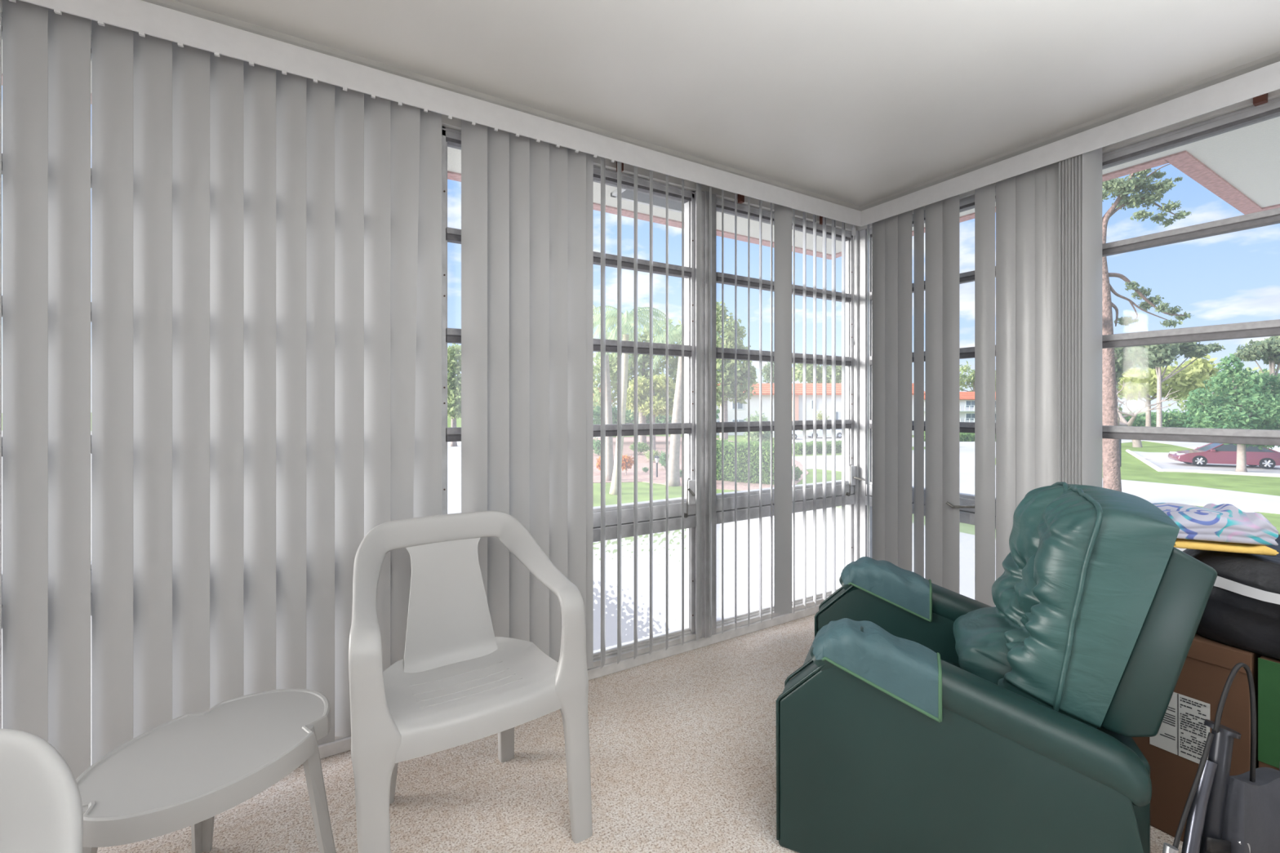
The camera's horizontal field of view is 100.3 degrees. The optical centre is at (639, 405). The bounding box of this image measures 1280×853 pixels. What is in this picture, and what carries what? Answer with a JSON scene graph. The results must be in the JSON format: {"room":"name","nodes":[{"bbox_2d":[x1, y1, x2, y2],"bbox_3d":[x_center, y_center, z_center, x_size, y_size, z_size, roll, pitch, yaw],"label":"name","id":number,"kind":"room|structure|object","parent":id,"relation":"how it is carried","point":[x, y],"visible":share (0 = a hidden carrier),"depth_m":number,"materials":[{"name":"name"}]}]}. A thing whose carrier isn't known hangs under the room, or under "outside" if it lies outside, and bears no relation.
{"room":"sunroom","nodes":[
{"label":"sunroom","id":0,"kind":"room"},
{"bbox_2d":[1,0,856,231],"bbox_3d":[-0.886,0.007,1.982,5.290,2.385,0.090,0,0,-31],"label":"wall","id":1,"kind":"structure","parent":0,"point":[455,123],"depth_m":2.58,"materials":[{"name":"white paint"}]},
{"bbox_2d":[1,12,391,766],"bbox_3d":[-1.487,0.043,1.613,1.520,2.223,0.071,0,0,-31],"label":"window","id":2,"kind":"structure","parent":1,"relation":"in","point":[335,737],"depth_m":1.53,"materials":[{"name":"metal"}]},
{"bbox_2d":[0,0,861,779],"bbox_3d":[-0.808,-0.011,1.910,4.950,2.244,0.116,0,0,-31],"label":"vertical blind","id":3,"kind":"object","parent":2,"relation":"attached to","point":[266,233],"visible":0.88,"depth_m":1.67,"materials":[{"name":"plastic"}]},
{"bbox_2d":[142,0,859,210],"bbox_3d":[-0.884,-1.170,1.890,5.200,0.030,0.070,0,0,-31],"label":"trim","id":4,"kind":"structure","parent":1,"relation":"attached to","point":[171,4],"depth_m":1.97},
{"bbox_2d":[441,126,696,669],"bbox_3d":[-0.237,0.043,2.335,1.203,2.223,0.126,0,0,-31],"label":"window","id":5,"kind":"structure","parent":1,"relation":"in","point":[451,138],"depth_m":2.52,"materials":[{"name":"metal"}]},
{"bbox_2d":[317,604,820,759],"bbox_3d":[-0.882,1.177,1.985,5.100,0.045,0.090,0,0,-31],"label":"baseboard","id":6,"kind":"structure","parent":1,"relation":"attached to","point":[341,745],"depth_m":2.56,"materials":[{"name":"paint"}]},
{"bbox_2d":[694,191,715,638],"bbox_3d":[0.315,0.043,2.701,0.121,2.223,0.100,0,0,-31],"label":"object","id":7,"kind":"structure","parent":1,"relation":"attached to","point":[704,195],"depth_m":2.66,"materials":[{"name":"metal"}]},
{"bbox_2d":[715,196,861,633],"bbox_3d":[0.849,0.043,2.991,1.092,2.223,0.124,0,0,-31],"label":"window","id":8,"kind":"structure","parent":1,"relation":"in","point":[729,206],"depth_m":3.01,"materials":[{"name":"glass"}]},
{"bbox_2d":[97,613,1182,852],"bbox_3d":[0.069,1.300,0.398,5.290,0.200,3.790,0,0,-31],"label":"floor","id":9,"kind":"structure","parent":0,"point":[682,746],"depth_m":1.69,"materials":[{"name":"carpet"}]},
{"bbox_2d":[0,728,83,852],"bbox_3d":[-0.736,0.784,0.300,0.618,0.835,0.554,0,0,-37],"label":"armchair","id":10,"kind":"object","parent":9,"relation":"on","point":[41,805],"visible":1,"depth_m":0.59,"materials":[{"name":"grey plastic"}]},
{"bbox_2d":[75,688,336,852],"bbox_3d":[-1.011,0.999,1.284,0.504,0.402,0.458,0,0,-31],"label":"side table","id":11,"kind":"object","parent":9,"relation":"on","point":[188,770],"visible":0.91,"depth_m":1.22,"materials":[{"name":"grey plastic"}]},
{"bbox_2d":[348,510,592,852],"bbox_3d":[-0.519,0.784,1.569,0.618,0.835,0.554,0,0,-33],"label":"armchair","id":12,"kind":"object","parent":9,"relation":"on","point":[456,683],"visible":1,"depth_m":1.54,"materials":[{"name":"grey plastic"}]},
{"bbox_2d":[775,481,1217,852],"bbox_3d":[0.949,0.711,1.593,0.933,0.978,0.805,0,0,27],"label":"recliner","id":13,"kind":"object","parent":9,"relation":"on","point":[919,715],"visible":1,"depth_m":1.28,"materials":[{"name":"green leather"}]},
{"bbox_2d":[952,484,1179,728],"bbox_3d":[1.129,0.564,1.501,0.419,0.676,0.548,0,0,27],"label":"cushion","id":14,"kind":"object","parent":13,"relation":"on","point":[1083,625],"depth_m":1.25,"materials":[{"name":"green leather"}]},
{"bbox_2d":[1131,633,1262,841],"bbox_3d":[1.735,0.917,1.611,0.574,0.565,0.246,0,0,-31],"label":"cardboard box","id":15,"kind":"object","parent":9,"relation":"on","point":[1173,756],"visible":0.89,"depth_m":1.45,"materials":[{"name":"brown cardboard"}]},
{"bbox_2d":[1160,693,1206,759],"bbox_3d":[1.488,0.880,1.467,0.001,0.170,0.095,0,0,-31],"label":"print","id":16,"kind":"object","parent":15,"relation":"attached to","point":[1183,729],"depth_m":1.46,"materials":[{"name":"grey paper"}]},
{"bbox_2d":[1162,662,1279,852],"bbox_3d":[1.265,0.872,1.112,0.462,0.656,0.138,0,0,-22],"label":"cart","id":17,"kind":"object","parent":9,"relation":"on","point":[1225,813],"visible":1,"depth_m":1.12,"materials":[{"name":"grey"}]},
{"bbox_2d":[1257,655,1279,770],"bbox_3d":[1.883,0.920,1.376,0.563,0.560,0.290,0,0,-31],"label":"cardboard box","id":18,"kind":"object","parent":9,"relation":"on","point":[1268,668],"visible":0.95,"depth_m":1.34,"materials":[{"name":"green cardboard"}]},
{"bbox_2d":[1182,534,1279,659],"bbox_3d":[1.866,0.514,1.403,0.622,0.241,0.641,0,0,-31],"label":"bag","id":19,"kind":"object","parent":18,"relation":"on","point":[1242,611],"visible":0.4,"depth_m":1.37,"materials":[{"name":"black"}]},
{"bbox_2d":[1173,538,1279,555],"bbox_3d":[1.595,0.373,1.529,0.206,0.026,0.269,0,0,24],"label":"folded towel","id":20,"kind":"object","parent":19,"relation":"on","point":[1259,549],"visible":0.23,"depth_m":1.41,"materials":[{"name":"yellow fabric"}]},
{"bbox_2d":[1151,502,1278,546],"bbox_3d":[1.595,0.320,1.529,0.210,0.081,0.261,0,0,24],"label":"folded towel","id":21,"kind":"object","parent":20,"relation":"on","point":[1224,522],"visible":0.67,"depth_m":1.42,"materials":[{"name":"multicoloured fabric"}]},
{"bbox_2d":[1,39,1279,254],"bbox_3d":[0.730,-1.288,1.249,7.700,0.065,4.565,0,0,-31],"label":"soffit","id":22,"kind":"structure","parent":0,"point":[1247,157],"depth_m":2.80,"materials":[{"name":"white paint"}]},
{"bbox_2d":[610,188,681,213],"bbox_3d":[0.161,-1.247,3.169,0.590,0.022,0.320,0,0,-31],"label":"trim","id":23,"kind":"structure","parent":22,"relation":"attached to","point":[628,195],"depth_m":3.22,"materials":[{"name":"paint"}]},
{"bbox_2d":[1,73,1279,259],"bbox_3d":[0.784,-1.302,2.909,8.980,0.115,3.273,0,0,0],"label":"roof fascia","id":24,"kind":"object","parent":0,"point":[1183,161],"visible":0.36,"depth_m":3.06,"materials":[{"name":"paint"}]},
{"bbox_2d":[173,0,1279,205],"bbox_3d":[0.069,-1.268,0.398,5.290,0.165,3.790,0,0,-31],"label":"ceiling","id":25,"kind":"structure","parent":0,"point":[855,102],"depth_m":1.85,"materials":[{"name":"paint"}]},
{"bbox_2d":[856,88,1279,231],"bbox_3d":[2.319,0.007,1.703,0.090,2.385,3.700,0,0,-31],"label":"wall","id":26,"kind":"structure","parent":0,"point":[1275,94],"depth_m":2.05,"materials":[{"name":"white paint"}]},
{"bbox_2d":[853,229,866,561],"bbox_3d":[1.349,0.043,3.299,0.102,2.223,0.145,0,0,-31],"label":"trim","id":27,"kind":"structure","parent":26,"relation":"attached to","point":[860,348],"depth_m":3.25,"materials":[{"name":"metal"}]},
{"bbox_2d":[865,187,995,606],"bbox_3d":[1.540,0.043,2.894,0.163,2.223,0.745,0,0,-31],"label":"window","id":28,"kind":"structure","parent":26,"relation":"in","point":[966,501],"depth_m":2.75,"materials":[{"name":"metal"}]},
{"bbox_2d":[858,51,1279,211],"bbox_3d":[2.250,-1.170,1.661,0.070,0.030,3.700,0,0,-31],"label":"trim","id":29,"kind":"structure","parent":26,"relation":"attached to","point":[1273,58],"depth_m":2.21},
{"bbox_2d":[1102,97,1279,551],"bbox_3d":[2.092,0.043,2.016,0.124,2.223,1.130,0,0,-31],"label":"window","id":30,"kind":"structure","parent":26,"relation":"in","point":[1253,114],"depth_m":2.02,"materials":[{"name":"metal"}]},
{"bbox_2d":[861,61,1279,607],"bbox_3d":[2.231,-0.011,1.649,0.115,2.243,3.498,0,0,-31],"label":"vertical blind","id":31,"kind":"object","parent":30,"relation":"attached to","point":[1049,197],"visible":0.69,"depth_m":2.53,"materials":[{"name":"plastic"}]},
{"label":"outside","id":32,"kind":"structure","parent":0,"visible":0},
{"bbox_2d":[791,435,841,443],"bbox_3d":[21.922,3.665,61.479,12.939,0.070,28.541,0,0,25],"label":"car park","id":33,"kind":"structure","parent":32,"point":[818,438],"depth_m":57.44,"materials":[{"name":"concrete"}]},
{"bbox_2d":[768,430,803,439],"bbox_3d":[15.279,2.905,58.325,4.735,1.440,2.140,0,0,7],"label":"parked car","id":34,"kind":"object","parent":33,"relation":"on","point":[798,433],"visible":0.21,"depth_m":57.22,"materials":[{"name":"white paint"}]},
{"bbox_2d":[816,410,829,420],"bbox_3d":[21.860,2.106,64.191,1.579,3.098,1.798,0,0,-31],"label":"round shrub","id":35,"kind":"object","parent":33,"relation":"on","point":[820,417],"visible":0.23,"depth_m":64.06,"materials":[{"name":"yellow plant"}]},
{"bbox_2d":[806,428,841,438],"bbox_3d":[20.934,2.905,60.487,4.735,1.440,2.140,0,0,0],"label":"parked car","id":36,"kind":"object","parent":33,"relation":"on","point":[838,431],"visible":0.39,"depth_m":59.58,"materials":[{"name":"white paint"}]},
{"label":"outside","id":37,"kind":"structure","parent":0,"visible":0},
{"bbox_2d":[1,409,1279,534],"bbox_3d":[26.795,3.800,106.226,650.000,0.300,650.000,0,0,-31],"label":"lawn","id":38,"kind":"structure","parent":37,"point":[1132,468],"depth_m":26.14,"materials":[{"name":"green plant"}]},
{"bbox_2d":[593,305,673,494],"bbox_3d":[-0.613,-0.287,22.134,4.093,7.919,3.569,0,0,-31],"label":"palm tree","id":39,"kind":"object","parent":38,"relation":"on","point":[626,319],"visible":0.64,"depth_m":21.97,"materials":[{"name":"green plant"}]},
{"bbox_2d":[637,320,719,486],"bbox_3d":[1.811,-0.157,24.791,3.893,7.657,4.027,0,0,-31],"label":"palm tree","id":40,"kind":"object","parent":38,"relation":"on","point":[674,448],"visible":0.38,"depth_m":24.29,"materials":[{"name":"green plant"}]},
{"bbox_2d":[761,361,792,382],"bbox_3d":[24.846,-2.319,95.976,6.644,11.938,4.837,0,0,2],"label":"pine tree","id":41,"kind":"object","parent":38,"relation":"on","point":[766,370],"visible":0.2,"depth_m":95.38,"materials":[{"name":"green plant"}]},
{"bbox_2d":[791,439,841,454],"bbox_3d":[14.934,3.189,41.692,7.596,1.142,1.549,0,0,-23],"label":"clipped hedge","id":42,"kind":"object","parent":38,"relation":"on","point":[798,446],"visible":0.32,"depth_m":40.61,"materials":[{"name":"green plant"}]},
{"bbox_2d":[791,363,841,382],"bbox_3d":[31.793,-2.518,91.903,12.689,12.336,6.688,0,0,0],"label":"broadleaf tree","id":43,"kind":"object","parent":38,"relation":"on","point":[798,366],"visible":0.47,"depth_m":90.56,"materials":[{"name":"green plant"}]},
{"bbox_2d":[715,382,924,435],"bbox_3d":[21.865,0.375,71.000,26.631,6.550,11.200,0,0,0],"label":"apartment building","id":44,"kind":"structure","parent":38,"relation":"on","point":[742,408],"depth_m":66.00,"materials":[{"name":"white paint"}]},
{"bbox_2d":[924,391,995,422],"bbox_3d":[68.930,0.400,109.640,29.029,6.500,11.920,0,0,0],"label":"apartment building","id":45,"kind":"structure","parent":38,"relation":"on","point":[966,399],"depth_m":105.00,"materials":[{"name":"white paint"}]},
{"bbox_2d":[924,432,995,441],"bbox_3d":[33.407,3.183,54.937,9.416,1.273,1.930,0,0,0],"label":"clipped hedge","id":46,"kind":"object","parent":38,"relation":"on","point":[963,437],"visible":0.13,"depth_m":54.25,"materials":[{"name":"green plant"}]},
{"bbox_2d":[959,360,995,391],"bbox_3d":[77.261,-3.279,119.776,23.445,13.858,17.094,0,0,-31],"label":"broadleaf tree","id":47,"kind":"object","parent":38,"relation":"on","point":[970,378],"visible":0.15,"depth_m":119.07,"materials":[{"name":"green plant"}]},
{"bbox_2d":[1119,439,1120,466],"bbox_3d":[28.744,2.475,31.970,0.400,2.350,0.346,0,0,-31],"label":"lamp post","id":48,"kind":"object","parent":38,"relation":"on","point":[1119,439],"visible":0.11,"depth_m":31.92,"materials":[{"name":"grey metal"}]},
{"bbox_2d":[1116,381,1179,447],"bbox_3d":[42.757,0.690,47.109,7.954,6.064,7.354,0,0,-25],"label":"bare tree","id":49,"kind":"object","parent":38,"relation":"on","point":[1121,419],"visible":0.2,"depth_m":46.78,"materials":[{"name":"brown plant"}]},
{"bbox_2d":[1121,408,1200,427],"bbox_3d":[84.994,2.459,87.716,21.257,5.169,15.812,0,0,-31],"label":"broadleaf tree","id":50,"kind":"object","parent":38,"relation":"on","point":[1140,419],"visible":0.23,"depth_m":86.40,"materials":[{"name":"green plant"}]},
{"bbox_2d":[1117,354,1222,426],"bbox_3d":[67.564,-1.571,70.277,14.031,10.441,11.130,0,0,-31],"label":"broadleaf tree","id":51,"kind":"object","parent":38,"relation":"on","point":[1190,378],"visible":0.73,"depth_m":68.30,"materials":[{"name":"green plant"}]},
{"bbox_2d":[1168,366,1279,413],"bbox_3d":[91.912,-1.329,82.147,17.856,9.959,14.248,0,0,-31],"label":"broadleaf tree","id":52,"kind":"object","parent":38,"relation":"on","point":[1182,398],"visible":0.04,"depth_m":82.72,"materials":[{"name":"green plant"}]},
{"bbox_2d":[1240,509,1255,512],"bbox_3d":[20.571,3.630,18.362,0.840,0.040,0.840,0,0,-31],"label":"utility cover","id":53,"kind":"object","parent":38,"relation":"on","point":[1246,511],"visible":0.19,"depth_m":18.26,"materials":[{"name":"white concrete"}]},
{"bbox_2d":[1233,335,1279,399],"bbox_3d":[78.297,-2.816,65.922,7.539,12.931,6.187,0,0,-31],"label":"pine tree","id":54,"kind":"object","parent":38,"relation":"on","point":[1268,350],"visible":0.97,"depth_m":65.68,"materials":[{"name":"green plant"}]},
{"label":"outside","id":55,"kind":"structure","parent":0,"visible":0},
{"bbox_2d":[593,435,808,490],"bbox_3d":[2.669,3.660,43.103,17.126,0.080,41.582,0,0,-8],"label":"mulch","id":56,"kind":"object","parent":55,"point":[660,442],"visible":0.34,"depth_m":29.84,"materials":[{"name":"beige soil"}]},
{"bbox_2d":[593,436,600,455],"bbox_3d":[-3.014,2.974,38.964,1.164,1.372,1.364,0,0,-31],"label":"round shrub","id":57,"kind":"object","parent":56,"relation":"on","point":[597,443],"visible":0.69,"depth_m":38.78,"materials":[{"name":"green plant"}]},
{"bbox_2d":[595,456,600,471],"bbox_3d":[-2.010,3.127,28.401,0.642,1.065,0.895,0,0,5],"label":"bush","id":58,"kind":"object","parent":56,"relation":"on","point":[598,460],"visible":0.32,"depth_m":28.17,"materials":[{"name":"orange plant"}]},
{"bbox_2d":[593,304,642,480],"bbox_3d":[-1.881,-0.609,26.024,3.715,8.525,3.311,0,0,-31],"label":"palm tree","id":59,"kind":"object","parent":56,"relation":"on","point":[609,440],"visible":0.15,"depth_m":25.83,"materials":[{"name":"green plant"}]},
{"bbox_2d":[621,454,633,475],"bbox_3d":[-0.736,3.098,27.942,0.880,1.113,0.786,0,0,-31],"label":"bush","id":60,"kind":"object","parent":56,"relation":"on","point":[627,463],"visible":0.91,"depth_m":27.83,"materials":[{"name":"orange plant"}]},
{"bbox_2d":[593,318,681,443],"bbox_3d":[-0.032,-1.897,44.998,10.825,11.095,5.644,0,0,-2],"label":"broadleaf tree","id":61,"kind":"object","parent":56,"relation":"on","point":[643,362],"visible":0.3,"depth_m":44.19,"materials":[{"name":"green plant"}]},
{"bbox_2d":[629,441,649,454],"bbox_3d":[0.106,3.173,39.773,1.575,0.977,1.718,0,0,-31],"label":"round shrub","id":62,"kind":"object","parent":56,"relation":"on","point":[642,446],"visible":0.69,"depth_m":39.53,"materials":[{"name":"green plant"}]},
{"bbox_2d":[641,466,648,472],"bbox_3d":[0.281,3.485,29.094,0.381,0.346,0.378,0,0,-31],"label":"round shrub","id":63,"kind":"object","parent":56,"relation":"on","point":[644,469],"visible":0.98,"depth_m":29.00,"materials":[{"name":"green plant"}]},
{"bbox_2d":[626,371,675,451],"bbox_3d":[0.921,0.666,36.030,4.244,5.967,3.220,0,0,-31],"label":"broadleaf tree","id":64,"kind":"object","parent":56,"relation":"on","point":[659,402],"visible":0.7,"depth_m":35.61,"materials":[{"name":"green plant"}]},
{"bbox_2d":[642,449,662,460],"bbox_3d":[0.793,3.236,34.476,1.034,0.852,1.260,0,0,-31],"label":"round shrub","id":65,"kind":"object","parent":56,"relation":"on","point":[655,453],"visible":0.46,"depth_m":34.27,"materials":[{"name":"green plant"}]},
{"bbox_2d":[593,401,719,443],"bbox_3d":[0.559,1.476,51.969,14.947,4.349,5.256,0,0,1],"label":"broadleaf tree","id":66,"kind":"object","parent":56,"relation":"on","point":[597,411],"visible":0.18,"depth_m":50.83,"materials":[{"name":"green plant"}]},
{"bbox_2d":[653,455,659,477],"bbox_3d":[0.857,3.090,27.126,0.352,1.120,0.305,0,0,-31],"label":"lamp post","id":67,"kind":"object","parent":56,"relation":"on","point":[656,457],"visible":0.9,"depth_m":27.08,"materials":[{"name":"grey metal"}]},
{"bbox_2d":[658,450,669,469],"bbox_3d":[1.453,3.093,30.379,0.865,1.126,0.856,0,0,-31],"label":"round shrub","id":68,"kind":"object","parent":56,"relation":"on","point":[662,460],"visible":0.72,"depth_m":30.20,"materials":[{"name":"green plant"}]},
{"bbox_2d":[715,301,759,439],"bbox_3d":[6.371,-2.147,39.944,4.489,11.594,3.943,0,0,-31],"label":"broadleaf tree","id":69,"kind":"object","parent":56,"relation":"on","point":[729,330],"visible":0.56,"depth_m":39.37,"materials":[{"name":"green plant"}]},
{"bbox_2d":[715,438,773,484],"bbox_3d":[5.119,2.661,25.964,4.133,2.170,1.948,0,0,33],"label":"clipped hedge","id":70,"kind":"object","parent":56,"relation":"on","point":[729,446],"visible":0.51,"depth_m":25.31,"materials":[{"name":"green plant"}]},
{"bbox_2d":[742,410,773,446],"bbox_3d":[9.552,2.010,43.659,2.853,3.290,2.755,0,0,-31],"label":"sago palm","id":71,"kind":"object","parent":56,"relation":"on","point":[765,434],"visible":0.38,"depth_m":43.13,"materials":[{"name":"green plant"}]},
{"bbox_2d":[791,464,803,480],"bbox_3d":[7.537,3.259,25.949,0.754,0.804,0.796,0,0,-4],"label":"round shrub","id":72,"kind":"object","parent":56,"relation":"on","point":[798,473],"visible":0.6,"depth_m":25.72,"materials":[{"name":"green plant"}]},
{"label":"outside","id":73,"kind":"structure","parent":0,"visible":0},
{"bbox_2d":[1133,440,1279,473],"bbox_3d":[56.646,3.663,46.634,64.666,0.075,21.284,0,0,-31],"label":"car park","id":74,"kind":"structure","parent":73,"point":[1171,464],"depth_m":33.24,"materials":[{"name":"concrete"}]},
{"bbox_2d":[1137,457,1173,460],"bbox_3d":[34.639,3.560,35.806,1.800,0.140,0.180,0,0,29],"label":"wheel stop","id":75,"kind":"object","parent":74,"relation":"on","point":[1145,458],"visible":0.66,"depth_m":35.68,"materials":[{"name":"white concrete"}]},
{"bbox_2d":[1124,341,1226,426],"bbox_3d":[57.204,-2.110,57.642,9.018,11.520,4.965,0,0,-8],"label":"pine tree","id":76,"kind":"object","parent":74,"relation":"on","point":[1144,356],"visible":0.91,"depth_m":56.59,"materials":[{"name":"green plant"}]},
{"bbox_2d":[1125,449,1279,477],"bbox_3d":[36.580,3.600,34.006,7.094,0.225,16.515,0,0,38],"label":"kerb","id":77,"kind":"object","parent":74,"relation":"on","point":[1156,468],"visible":0.81,"depth_m":28.97,"materials":[{"name":"white concrete"}]},
{"bbox_2d":[1168,443,1279,469],"bbox_3d":[35.154,2.905,31.991,4.735,1.440,2.140,0,0,30],"label":"parked car","id":78,"kind":"object","parent":74,"relation":"on","point":[1211,453],"visible":0.94,"depth_m":31.45,"materials":[{"name":"red paint"}]},
{"bbox_2d":[1182,353,1279,471],"bbox_3d":[33.821,0.383,29.378,8.704,6.535,4.382,0,0,-8],"label":"broadleaf tree","id":79,"kind":"object","parent":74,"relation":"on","point":[1216,411],"visible":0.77,"depth_m":28.94,"materials":[{"name":"green plant"}]},
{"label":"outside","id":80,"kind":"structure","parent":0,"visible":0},
{"bbox_2d":[791,437,1279,514],"bbox_3d":[38.834,3.665,42.920,70.403,0.070,39.656,0,0,-31],"label":"road","id":81,"kind":"structure","parent":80,"point":[1152,492],"depth_m":22.54,"materials":[{"name":"grey asphalt"}]},
{"bbox_2d":[1117,394,1123,411],"bbox_3d":[50.167,0.438,60.105,6.693,6.425,4.713,0,0,-1],"label":"broadleaf tree","id":82,"kind":"object","parent":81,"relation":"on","point":[1121,396],"visible":0.02,"depth_m":58.82,"materials":[{"name":"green plant"}]},
{"bbox_2d":[1114,346,1155,413],"bbox_3d":[56.465,-2.579,63.674,9.561,12.458,6.593,0,0,-31],"label":"pine tree","id":83,"kind":"object","parent":81,"relation":"on","point":[1122,366],"visible":0.17,"depth_m":61.05,"materials":[{"name":"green plant"}]},
{"bbox_2d":[1102,163,1193,491],"bbox_3d":[18.731,-2.741,19.927,4.390,12.809,1.387,0,0,-1],"label":"pine tree","id":84,"kind":"object","parent":81,"relation":"on","point":[1122,188],"visible":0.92,"depth_m":19.85,"materials":[{"name":"green plant"}]},
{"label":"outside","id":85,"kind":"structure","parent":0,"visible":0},
{"bbox_2d":[1,430,461,570],"bbox_3d":[-51.726,3.669,49.620,88.281,0.062,127.449,0,0,-31],"label":"lot","id":86,"kind":"structure","parent":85,"point":[454,453],"depth_m":25.50,"materials":[{"name":"concrete"}]},
{"bbox_2d":[447,342,461,446],"bbox_3d":[-16.662,-1.088,48.045,3.789,9.476,3.460,0,0,-31],"label":"broadleaf tree","id":87,"kind":"object","parent":86,"relation":"on","point":[454,353],"visible":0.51,"depth_m":47.28,"materials":[{"name":"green plant"}]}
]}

